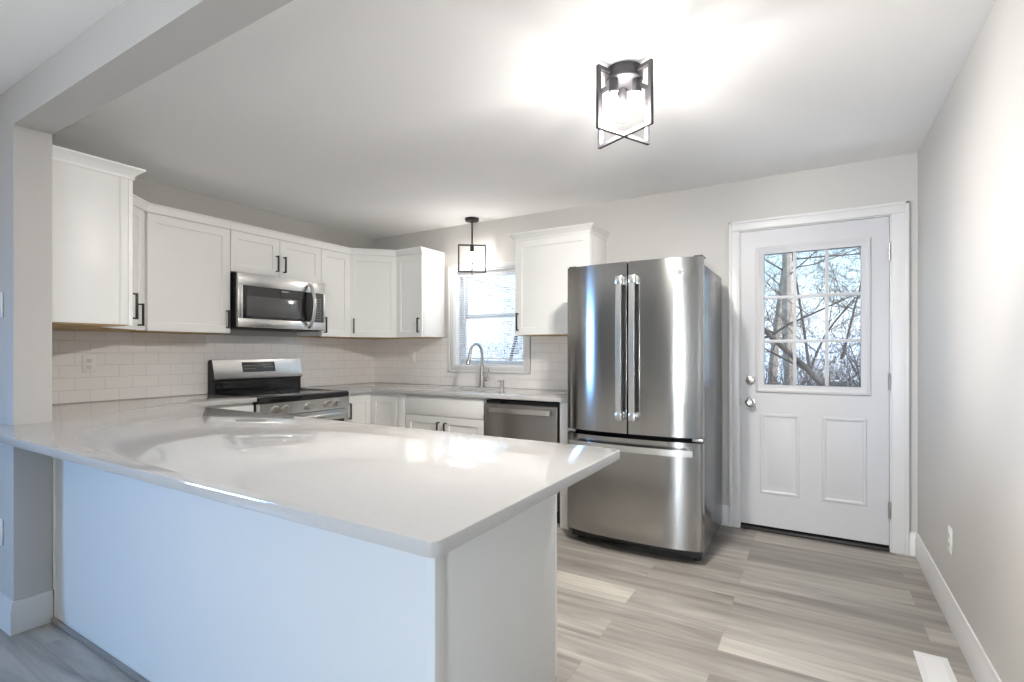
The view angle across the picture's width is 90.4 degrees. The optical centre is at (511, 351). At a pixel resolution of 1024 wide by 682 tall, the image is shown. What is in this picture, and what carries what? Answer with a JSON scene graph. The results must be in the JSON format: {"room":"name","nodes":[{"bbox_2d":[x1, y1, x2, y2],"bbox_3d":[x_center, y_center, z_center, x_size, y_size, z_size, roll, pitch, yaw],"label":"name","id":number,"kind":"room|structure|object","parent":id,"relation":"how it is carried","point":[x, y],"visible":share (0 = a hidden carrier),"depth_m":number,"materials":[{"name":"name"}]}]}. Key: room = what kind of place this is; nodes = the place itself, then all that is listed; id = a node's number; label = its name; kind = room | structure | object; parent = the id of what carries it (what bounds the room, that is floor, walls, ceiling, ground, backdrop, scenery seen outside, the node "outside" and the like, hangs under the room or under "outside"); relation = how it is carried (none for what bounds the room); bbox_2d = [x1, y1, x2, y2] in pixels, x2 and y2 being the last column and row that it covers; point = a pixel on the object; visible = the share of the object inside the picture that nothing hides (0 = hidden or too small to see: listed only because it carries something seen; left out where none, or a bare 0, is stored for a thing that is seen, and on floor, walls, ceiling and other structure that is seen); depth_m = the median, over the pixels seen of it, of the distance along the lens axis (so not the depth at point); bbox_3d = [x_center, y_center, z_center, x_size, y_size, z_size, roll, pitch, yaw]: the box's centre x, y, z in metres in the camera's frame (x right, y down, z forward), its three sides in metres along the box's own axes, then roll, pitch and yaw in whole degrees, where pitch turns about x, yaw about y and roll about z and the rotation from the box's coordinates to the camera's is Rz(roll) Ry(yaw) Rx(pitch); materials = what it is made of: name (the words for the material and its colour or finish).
{"room":"kitchen","nodes":[
{"label":"kitchen","id":0,"kind":"room"},
{"bbox_2d":[0,85,51,635],"bbox_3d":[-2.977,0.015,2.768,1.949,2.440,0.145,0,0,31],"label":"wall","id":1,"kind":"structure","parent":0,"point":[25,153],"depth_m":2.27,"materials":[{"name":"beige paint"}]},
{"bbox_2d":[0,519,2,545],"bbox_3d":[-2.322,0.815,2.303,0.072,0.117,0.008,0,0,31],"label":"wall outlet","id":2,"kind":"object","parent":1,"relation":"attached to","point":[1,520],"visible":1,"depth_m":2.29,"materials":[{"name":"white plastic"}]},
{"bbox_2d":[0,292,3,317],"bbox_3d":[-2.320,-0.213,2.301,0.072,0.117,0.008,0,0,31],"label":"wall switch","id":3,"kind":"object","parent":1,"relation":"attached to","point":[1,293],"visible":1,"depth_m":2.29,"materials":[{"name":"white plastic"}]},
{"bbox_2d":[10,590,52,635],"bbox_3d":[-2.147,1.164,2.271,0.014,0.142,0.145,0,0,31],"label":"baseboard","id":4,"kind":"structure","parent":1,"relation":"attached to","point":[34,611],"depth_m":2.27,"materials":[{"name":"white wood"}]},
{"bbox_2d":[52,145,145,327],"bbox_3d":[-2.191,-0.545,2.606,0.398,0.821,0.382,0,0,31],"label":"upper cabinet","id":5,"kind":"object","parent":1,"relation":"attached to","point":[92,196],"visible":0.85,"depth_m":2.50,"materials":[{"name":"white paint"}]},
{"bbox_2d":[0,0,124,94],"bbox_3d":[-2.694,-1.262,-0.347,5.630,0.185,4.941,0,0,31],"label":"ceiling","id":6,"kind":"structure","parent":0,"point":[31,31],"depth_m":1.84,"materials":[{"name":"white paint"}]},
{"bbox_2d":[52,177,374,552],"bbox_3d":[-2.264,0.015,4.215,0.150,2.440,3.172,0,0,31],"label":"wall","id":7,"kind":"structure","parent":0,"point":[152,192],"depth_m":4.16,"materials":[{"name":"beige paint"}]},
{"bbox_2d":[52,194,148,331],"bbox_3d":[-2.531,-0.548,2.997,0.638,0.827,0.704,0,0,31],"label":"upper cabinet","id":8,"kind":"object","parent":7,"relation":"attached to","point":[140,206],"visible":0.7,"depth_m":3.18,"materials":[{"name":"white paint"}]},
{"bbox_2d":[126,203,231,333],"bbox_3d":[-2.339,-0.548,3.584,0.365,0.827,0.546,0,0,31],"label":"upper cabinet","id":9,"kind":"object","parent":7,"relation":"attached to","point":[187,254],"visible":0.82,"depth_m":3.49,"materials":[{"name":"white paint"}]},
{"bbox_2d":[52,330,374,403],"bbox_3d":[-2.223,0.093,4.128,0.008,0.455,2.963,0,0,31],"label":"tile backsplash","id":10,"kind":"structure","parent":7,"relation":"attached to","point":[129,365],"depth_m":3.69,"materials":[{"name":"white tile"}]},
{"bbox_2d":[82,355,95,372],"bbox_3d":[-2.724,0.075,3.274,0.008,0.117,0.072,0,0,31],"label":"wall outlet","id":11,"kind":"object","parent":10,"relation":"attached to","point":[88,361],"visible":1,"depth_m":3.27,"materials":[{"name":"white plastic"}]},
{"bbox_2d":[86,358,92,362],"bbox_3d":[-2.722,0.054,3.273,0.003,0.028,0.034,0,0,31],"label":"receptacle","id":12,"kind":"object","parent":11,"relation":"attached to","point":[88,360],"depth_m":3.27,"materials":[{"name":"white plastic"}]},
{"bbox_2d":[230,221,322,282],"bbox_3d":[-1.994,-0.777,4.162,0.365,0.369,0.801,0,0,31],"label":"upper cabinet","id":13,"kind":"object","parent":7,"relation":"attached to","point":[253,249],"visible":0.73,"depth_m":4.04,"materials":[{"name":"white paint"}]},
{"bbox_2d":[230,272,324,331],"bbox_3d":[-1.942,-0.383,4.132,0.477,0.412,0.765,0,0,31],"label":"microwave","id":14,"kind":"object","parent":13,"relation":"attached to","point":[258,302],"visible":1,"depth_m":3.98,"materials":[{"name":"silver metal"}]},
{"bbox_2d":[297,242,350,337],"bbox_3d":[-1.707,-0.548,4.642,0.365,0.827,0.321,0,0,31],"label":"upper cabinet","id":15,"kind":"object","parent":7,"relation":"attached to","point":[335,259],"visible":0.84,"depth_m":4.57,"materials":[{"name":"white paint"}]},
{"bbox_2d":[0,523,975,681],"bbox_3d":[-1.860,1.295,1.049,5.630,0.120,8.193,0,0,31],"label":"floor","id":16,"kind":"structure","parent":0,"point":[758,606],"depth_m":2.35,"materials":[{"name":"beige plastic"}]},
{"bbox_2d":[206,402,253,411],"bbox_3d":[-2.203,0.793,3.520,0.665,0.883,0.504,0,0,31],"label":"base cabinet","id":17,"kind":"object","parent":16,"relation":"on","point":[249,407],"visible":0.06,"depth_m":3.49,"materials":[{"name":"white paint"}]},
{"bbox_2d":[208,358,348,421],"bbox_3d":[-1.825,0.646,4.055,0.742,1.178,0.790,0,0,31],"label":"range","id":18,"kind":"object","parent":16,"relation":"on","point":[275,384],"visible":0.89,"depth_m":4.05,"materials":[{"name":"silver metal"}]},
{"bbox_2d":[214,388,342,401],"bbox_3d":[-1.834,0.339,4.061,0.590,0.030,0.790,0,0,31],"label":"cooktop","id":19,"kind":"object","parent":18,"relation":"in","point":[262,394],"depth_m":3.98,"materials":[{"name":"black glass"}]},
{"bbox_2d":[51,457,556,681],"bbox_3d":[-0.969,0.793,2.058,2.253,0.882,0.716,0,0,31],"label":"base cabinet","id":20,"kind":"object","parent":16,"relation":"on","point":[163,584],"visible":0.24,"depth_m":1.57,"materials":[{"name":"white paint"}]},
{"bbox_2d":[0,394,619,557],"bbox_3d":[-1.244,0.336,2.381,3.480,0.030,1.477,0,0,31],"label":"countertop","id":21,"kind":"structure","parent":20,"relation":"on","point":[421,492],"depth_m":1.48,"materials":[{"name":"white stone"}]},
{"bbox_2d":[346,392,406,426],"bbox_3d":[-1.261,0.793,4.738,1.032,0.883,0.944,0,0,31],"label":"base cabinet","id":22,"kind":"object","parent":16,"relation":"on","point":[378,408],"visible":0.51,"depth_m":4.43,"materials":[{"name":"white paint"}]},
{"bbox_2d":[301,382,567,402],"bbox_3d":[-0.608,0.336,4.345,2.556,0.030,0.948,0,0,31],"label":"countertop","id":23,"kind":"structure","parent":22,"relation":"on","point":[546,395],"depth_m":4.27,"materials":[{"name":"white stone"}]},
{"bbox_2d":[466,343,488,387],"bbox_3d":[-0.302,0.119,4.488,0.112,0.403,0.266,0,0,31],"label":"kitchen faucet","id":24,"kind":"object","parent":23,"relation":"on","point":[482,380],"visible":1,"depth_m":4.56,"materials":[{"name":"grey metal"}]},
{"bbox_2d":[497,380,503,388],"bbox_3d":[-0.103,0.283,4.471,0.074,0.076,0.038,0,0,-25],"label":"soap dispenser","id":25,"kind":"object","parent":23,"relation":"on","point":[501,381],"visible":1,"depth_m":4.47,"materials":[{"name":"grey metal"}]},
{"bbox_2d":[406,390,491,434],"bbox_3d":[-0.401,0.793,4.373,0.815,0.883,0.688,0,0,31],"label":"base cabinet","id":26,"kind":"object","parent":16,"relation":"on","point":[466,415],"visible":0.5,"depth_m":4.09,"materials":[{"name":"white paint"}]},
{"bbox_2d":[485,399,559,523],"bbox_3d":[0.202,0.800,3.963,0.624,0.867,0.673,0,0,31],"label":"dishwasher","id":27,"kind":"object","parent":16,"relation":"on","point":[506,418],"visible":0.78,"depth_m":3.69,"materials":[{"name":"silver metal"}]},
{"bbox_2d":[560,402,570,529],"bbox_3d":[0.533,0.793,3.829,0.064,0.882,0.664,0,0,31],"label":"cabinet end panel","id":28,"kind":"object","parent":16,"relation":"on","point":[563,406],"visible":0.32,"depth_m":3.54,"materials":[{"name":"white paint"}]},
{"bbox_2d":[568,255,721,560],"bbox_3d":[0.880,0.336,3.381,0.850,1.796,0.824,0,0,31],"label":"refrigerator","id":29,"kind":"object","parent":16,"relation":"on","point":[645,336],"visible":0.99,"depth_m":3.05,"materials":[{"name":"grey metal"}]},
{"bbox_2d":[913,650,956,681],"bbox_3d":[1.621,1.232,1.932,0.110,0.006,0.320,0,0,31],"label":"floor vent","id":30,"kind":"object","parent":16,"relation":"in","point":[932,668],"visible":1,"depth_m":1.98,"materials":[{"name":"white metal"}]},
{"bbox_2d":[52,0,995,238],"bbox_3d":[-0.229,-1.280,3.028,4.860,0.150,3.123,0,0,31],"label":"ceiling","id":31,"kind":"structure","parent":0,"point":[374,119],"depth_m":2.48,"materials":[{"name":"white paint"}]},
{"bbox_2d":[14,0,292,133],"bbox_3d":[-0.628,-1.103,1.372,3.545,0.205,0.131,0,0,31],"label":"ceiling beam","id":32,"kind":"structure","parent":31,"relation":"attached to","point":[136,42],"depth_m":1.76,"materials":[{"name":"white paint"}]},
{"bbox_2d":[458,217,485,274],"bbox_3d":[-0.361,-0.961,4.586,0.186,0.488,0.187,0,0,41],"label":"pendant light","id":33,"kind":"object","parent":31,"relation":"hanging from","point":[471,220],"visible":1,"depth_m":4.58,"materials":[{"name":"black metal"}]},
{"bbox_2d":[469,245,474,261],"bbox_3d":[-0.361,-0.886,4.586,0.058,0.146,0.058,0,0,31],"label":"bulb","id":34,"kind":"object","parent":33,"relation":"attached to","point":[470,257],"depth_m":4.57,"materials":[{"name":"white glass"}]},
{"bbox_2d":[596,58,653,148],"bbox_3d":[0.480,-1.064,2.180,0.230,0.282,0.231,0,0,11],"label":"ceiling light","id":35,"kind":"object","parent":31,"relation":"attached to","point":[621,77],"visible":1,"depth_m":2.14,"materials":[{"name":"grey metal"}]},
{"bbox_2d":[607,77,619,112],"bbox_3d":[0.431,-1.088,2.156,0.058,0.136,0.058,0,0,31],"label":"bulb","id":36,"kind":"object","parent":35,"relation":"attached to","point":[613,103],"depth_m":2.14,"materials":[{"name":"white glass"}]},
{"bbox_2d":[615,87,628,120],"bbox_3d":[0.485,-1.088,2.238,0.058,0.136,0.058,0,0,31],"label":"bulb","id":37,"kind":"object","parent":35,"relation":"attached to","point":[622,114],"depth_m":2.22,"materials":[{"name":"white glass"}]},
{"bbox_2d":[630,77,643,112],"bbox_3d":[0.530,-1.088,2.158,0.058,0.136,0.058,0,0,31],"label":"bulb","id":38,"kind":"object","parent":35,"relation":"attached to","point":[636,104],"depth_m":2.14,"materials":[{"name":"white glass"}]},
{"bbox_2d":[375,153,917,532],"bbox_3d":[0.533,0.015,4.304,4.860,2.440,0.150,0,0,31],"label":"wall","id":39,"kind":"structure","parent":0,"point":[694,221],"depth_m":3.64,"materials":[{"name":"beige paint"}]},
{"bbox_2d":[344,248,415,338],"bbox_3d":[-1.351,-0.548,4.965,0.645,0.827,0.647,0,0,31],"label":"upper cabinet","id":40,"kind":"object","parent":39,"relation":"attached to","point":[372,271],"visible":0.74,"depth_m":4.76,"materials":[{"name":"white paint"}]},
{"bbox_2d":[395,246,444,337],"bbox_3d":[-0.885,-0.548,4.850,0.322,0.827,0.365,0,0,31],"label":"upper cabinet","id":41,"kind":"object","parent":39,"relation":"attached to","point":[420,271],"visible":1,"depth_m":4.74,"materials":[{"name":"white paint"}]},
{"bbox_2d":[375,336,567,389],"bbox_3d":[-0.302,0.093,4.711,2.692,0.455,0.008,0,0,31],"label":"tile backsplash","id":42,"kind":"structure","parent":39,"relation":"attached to","point":[549,354],"depth_m":4.91,"materials":[{"name":"white tile"}]},
{"bbox_2d":[410,351,414,362],"bbox_3d":[-1.005,0.050,5.121,0.072,0.117,0.008,0,0,31],"label":"wall switch","id":43,"kind":"object","parent":42,"relation":"attached to","point":[412,353],"visible":1,"depth_m":5.12,"materials":[{"name":"white plastic"}]},
{"bbox_2d":[448,258,530,373],"bbox_3d":[-0.187,-0.320,4.720,0.897,1.019,0.175,0,0,31],"label":"window","id":44,"kind":"structure","parent":39,"relation":"in","point":[455,364],"depth_m":4.84,"materials":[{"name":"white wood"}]},
{"bbox_2d":[459,269,522,359],"bbox_3d":[-0.193,-0.341,4.711,0.733,0.820,0.040,0,0,31],"label":"window blind","id":45,"kind":"object","parent":44,"relation":"attached to","point":[464,275],"visible":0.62,"depth_m":4.72,"materials":[{"name":"white"}]},
{"bbox_2d":[508,222,610,335],"bbox_3d":[0.378,-0.545,4.092,0.735,0.821,0.371,0,0,31],"label":"upper cabinet","id":46,"kind":"object","parent":39,"relation":"attached to","point":[543,257],"visible":0.83,"depth_m":3.99,"materials":[{"name":"white paint"}]},
{"bbox_2d":[721,505,728,525],"bbox_3d":[1.500,1.164,3.631,0.091,0.142,0.014,0,0,31],"label":"baseboard","id":47,"kind":"structure","parent":39,"relation":"attached to","point":[725,508],"depth_m":3.61,"materials":[{"name":"white wood"}]},
{"bbox_2d":[729,201,908,555],"bbox_3d":[2.000,0.159,3.387,1.015,2.152,0.220,0,0,31],"label":"door","id":48,"kind":"structure","parent":39,"relation":"in","point":[826,463],"depth_m":3.31,"materials":[{"name":"white paint"},{"name":"clear glass"},{"name":"satin nickel"}]},
{"bbox_2d":[909,532,915,556],"bbox_3d":[2.430,1.164,3.075,0.043,0.142,0.014,0,0,31],"label":"baseboard","id":49,"kind":"structure","parent":39,"relation":"attached to","point":[912,535],"depth_m":3.07,"materials":[{"name":"white wood"}]},
{"bbox_2d":[918,0,1023,681],"bbox_3d":[0.492,0.005,-0.356,0.150,2.460,8.193,0,0,31],"label":"wall","id":50,"kind":"structure","parent":0,"point":[971,156],"depth_m":1.93,"materials":[{"name":"beige paint"}]},
{"bbox_2d":[948,525,952,554],"bbox_3d":[1.995,0.857,2.314,0.008,0.117,0.072,0,0,31],"label":"wall outlet","id":51,"kind":"object","parent":50,"relation":"attached to","point":[950,531],"visible":1,"depth_m":2.30,"materials":[{"name":"white plastic"}]},
{"bbox_2d":[915,533,1001,681],"bbox_3d":[0.421,1.164,-0.314,0.014,0.142,7.893,0,0,31],"label":"baseboard","id":52,"kind":"structure","parent":50,"relation":"attached to","point":[982,669],"depth_m":2.17,"materials":[{"name":"white wood"}]},
{"label":"outside","id":53,"kind":"structure","parent":0,"visible":0},
{"bbox_2d":[467,332,860,386],"bbox_3d":[11.469,-0.002,26.991,76.000,3.494,50.000,0,0,31],"label":"snowy ground","id":54,"kind":"structure","parent":53,"point":[815,334],"depth_m":32.28,"materials":[{"name":"white snow"}]},
{"bbox_2d":[467,327,522,360],"bbox_3d":[-0.435,0.720,9.505,2.997,2.522,3.874,0,0,35],"label":"bush","id":55,"kind":"object","parent":54,"relation":"on","point":[484,327],"visible":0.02,"depth_m":9.09,"materials":[{"name":"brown plant"}]},
{"bbox_2d":[467,277,522,357],"bbox_3d":[0.477,-2.321,16.066,6.331,8.084,5.674,0,0,8],"label":"bare tree","id":56,"kind":"object","parent":54,"relation":"on","point":[485,280],"visible":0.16,"depth_m":15.95,"materials":[{"name":"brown plant"}]},
{"bbox_2d":[467,341,522,360],"bbox_3d":[-0.847,0.924,10.420,3.041,2.686,4.029,0,0,3],"label":"bush","id":57,"kind":"object","parent":54,"relation":"on","point":[477,341],"visible":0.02,"depth_m":10.22,"materials":[{"name":"brown plant"}]},
{"bbox_2d":[473,275,522,355],"bbox_3d":[0.516,-1.581,19.184,3.790,5.992,3.586,0,0,18],"label":"bare tree","id":58,"kind":"object","parent":54,"relation":"on","point":[506,275],"visible":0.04,"depth_m":18.81,"materials":[{"name":"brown plant"}]},
{"bbox_2d":[494,289,522,360],"bbox_3d":[1.296,-1.939,13.852,5.007,7.483,5.305,0,0,-17],"label":"bare tree","id":59,"kind":"object","parent":54,"relation":"on","point":[514,289],"visible":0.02,"depth_m":12.92,"materials":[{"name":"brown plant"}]},
{"bbox_2d":[765,256,813,343],"bbox_3d":[5.405,-2.896,14.213,7.233,9.236,6.482,0,0,-37],"label":"bare tree","id":60,"kind":"object","parent":54,"relation":"on","point":[768,256],"visible":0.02,"depth_m":12.90,"materials":[{"name":"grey plant"}]},
{"bbox_2d":[765,254,835,361],"bbox_3d":[11.384,-2.750,21.510,4.769,7.128,5.053,0,0,3],"label":"bare tree","id":61,"kind":"object","parent":54,"relation":"on","point":[770,294],"visible":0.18,"depth_m":21.28,"materials":[{"name":"brown plant"}]},
{"bbox_2d":[765,248,853,384],"bbox_3d":[4.560,-3.696,7.768,6.488,11.367,6.114,0,0,-25],"label":"bare tree","id":62,"kind":"object","parent":54,"relation":"on","point":[786,258],"visible":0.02,"depth_m":8.13,"materials":[{"name":"brown plant"}]},
{"bbox_2d":[765,314,855,385],"bbox_3d":[3.355,0.834,8.164,3.400,3.003,4.504,0,0,20],"label":"bush","id":63,"kind":"object","parent":54,"relation":"on","point":[798,372],"visible":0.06,"depth_m":7.20,"materials":[{"name":"brown plant"}]},
{"bbox_2d":[765,247,860,384],"bbox_3d":[5.341,-2.841,8.891,6.324,9.660,5.374,0,0,31],"label":"bare tree","id":64,"kind":"object","parent":54,"relation":"on","point":[778,326],"visible":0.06,"depth_m":8.76,"materials":[{"name":"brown plant"}]},
{"bbox_2d":[765,274,860,386],"bbox_3d":[5.002,0.380,7.526,4.175,3.400,3.754,0,0,-20],"label":"bush","id":65,"kind":"object","parent":54,"relation":"on","point":[803,378],"visible":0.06,"depth_m":7.36,"materials":[{"name":"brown plant"}]},
{"bbox_2d":[765,250,860,386],"bbox_3d":[3.071,0.211,5.694,1.951,3.093,2.893,0,0,-34],"label":"leaning tree","id":66,"kind":"object","parent":54,"relation":"on","point":[799,363],"visible":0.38,"depth_m":5.50,"materials":[{"name":"grey plant"}]},
{"bbox_2d":[765,250,860,364],"bbox_3d":[9.602,-2.808,17.390,5.661,7.985,5.343,0,0,-19],"label":"bare tree","id":67,"kind":"object","parent":54,"relation":"on","point":[797,282],"visible":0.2,"depth_m":17.36,"materials":[{"name":"grey plant"}]},
{"bbox_2d":[765,296,860,386],"bbox_3d":[5.577,0.211,10.693,5.015,3.266,3.880,0,0,19],"label":"bush","id":68,"kind":"object","parent":54,"relation":"on","point":[766,364],"visible":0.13,"depth_m":10.03,"materials":[{"name":"brown plant"}]},
{"bbox_2d":[779,356,852,386],"bbox_3d":[5.027,1.037,8.796,2.230,1.969,2.954,0,0,-3],"label":"bush","id":69,"kind":"object","parent":54,"relation":"on","point":[817,356],"visible":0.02,"depth_m":8.30,"materials":[{"name":"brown plant"}]},
{"bbox_2d":[775,248,860,386],"bbox_3d":[7.031,-1.652,10.024,4.125,6.893,4.360,0,0,7],"label":"bare tree","id":70,"kind":"object","parent":54,"relation":"on","point":[846,267],"visible":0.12,"depth_m":10.23,"materials":[{"name":"grey plant"}]},
{"bbox_2d":[778,326,860,386],"bbox_3d":[7.281,0.497,11.112,2.711,2.282,3.504,0,0,-3],"label":"bush","id":71,"kind":"object","parent":54,"relation":"on","point":[823,326],"visible":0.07,"depth_m":11.10,"materials":[{"name":"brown plant"}]},
{"bbox_2d":[798,317,853,386],"bbox_3d":[5.373,0.710,6.980,3.118,2.539,2.803,0,0,-40],"label":"bush","id":72,"kind":"object","parent":54,"relation":"on","point":[832,317],"visible":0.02,"depth_m":7.29,"materials":[{"name":"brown plant"}]},
{"bbox_2d":[796,248,860,377],"bbox_3d":[10.512,-2.261,15.447,4.286,7.162,4.530,0,0,-5],"label":"bare tree","id":73,"kind":"object","parent":54,"relation":"on","point":[846,248],"visible":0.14,"depth_m":15.45,"materials":[{"name":"brown plant"}]},
{"bbox_2d":[800,247,860,358],"bbox_3d":[15.018,-3.024,22.043,5.192,7.398,5.793,0,0,-5],"label":"bare tree","id":74,"kind":"object","parent":54,"relation":"on","point":[858,247],"visible":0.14,"depth_m":22.35,"materials":[{"name":"brown plant"}]},
{"bbox_2d":[800,289,860,386],"bbox_3d":[8.252,0.042,10.883,4.200,3.420,3.776,0,0,-33],"label":"bush","id":75,"kind":"object","parent":54,"relation":"on","point":[834,289],"visible":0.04,"depth_m":11.29,"materials":[{"name":"brown plant"}]},
{"bbox_2d":[822,314,860,385],"bbox_3d":[6.633,0.419,7.332,3.793,3.192,4.903,0,0,16],"label":"bush","id":76,"kind":"object","parent":54,"relation":"on","point":[848,357],"visible":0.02,"depth_m":8.62,"materials":[{"name":"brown plant"}]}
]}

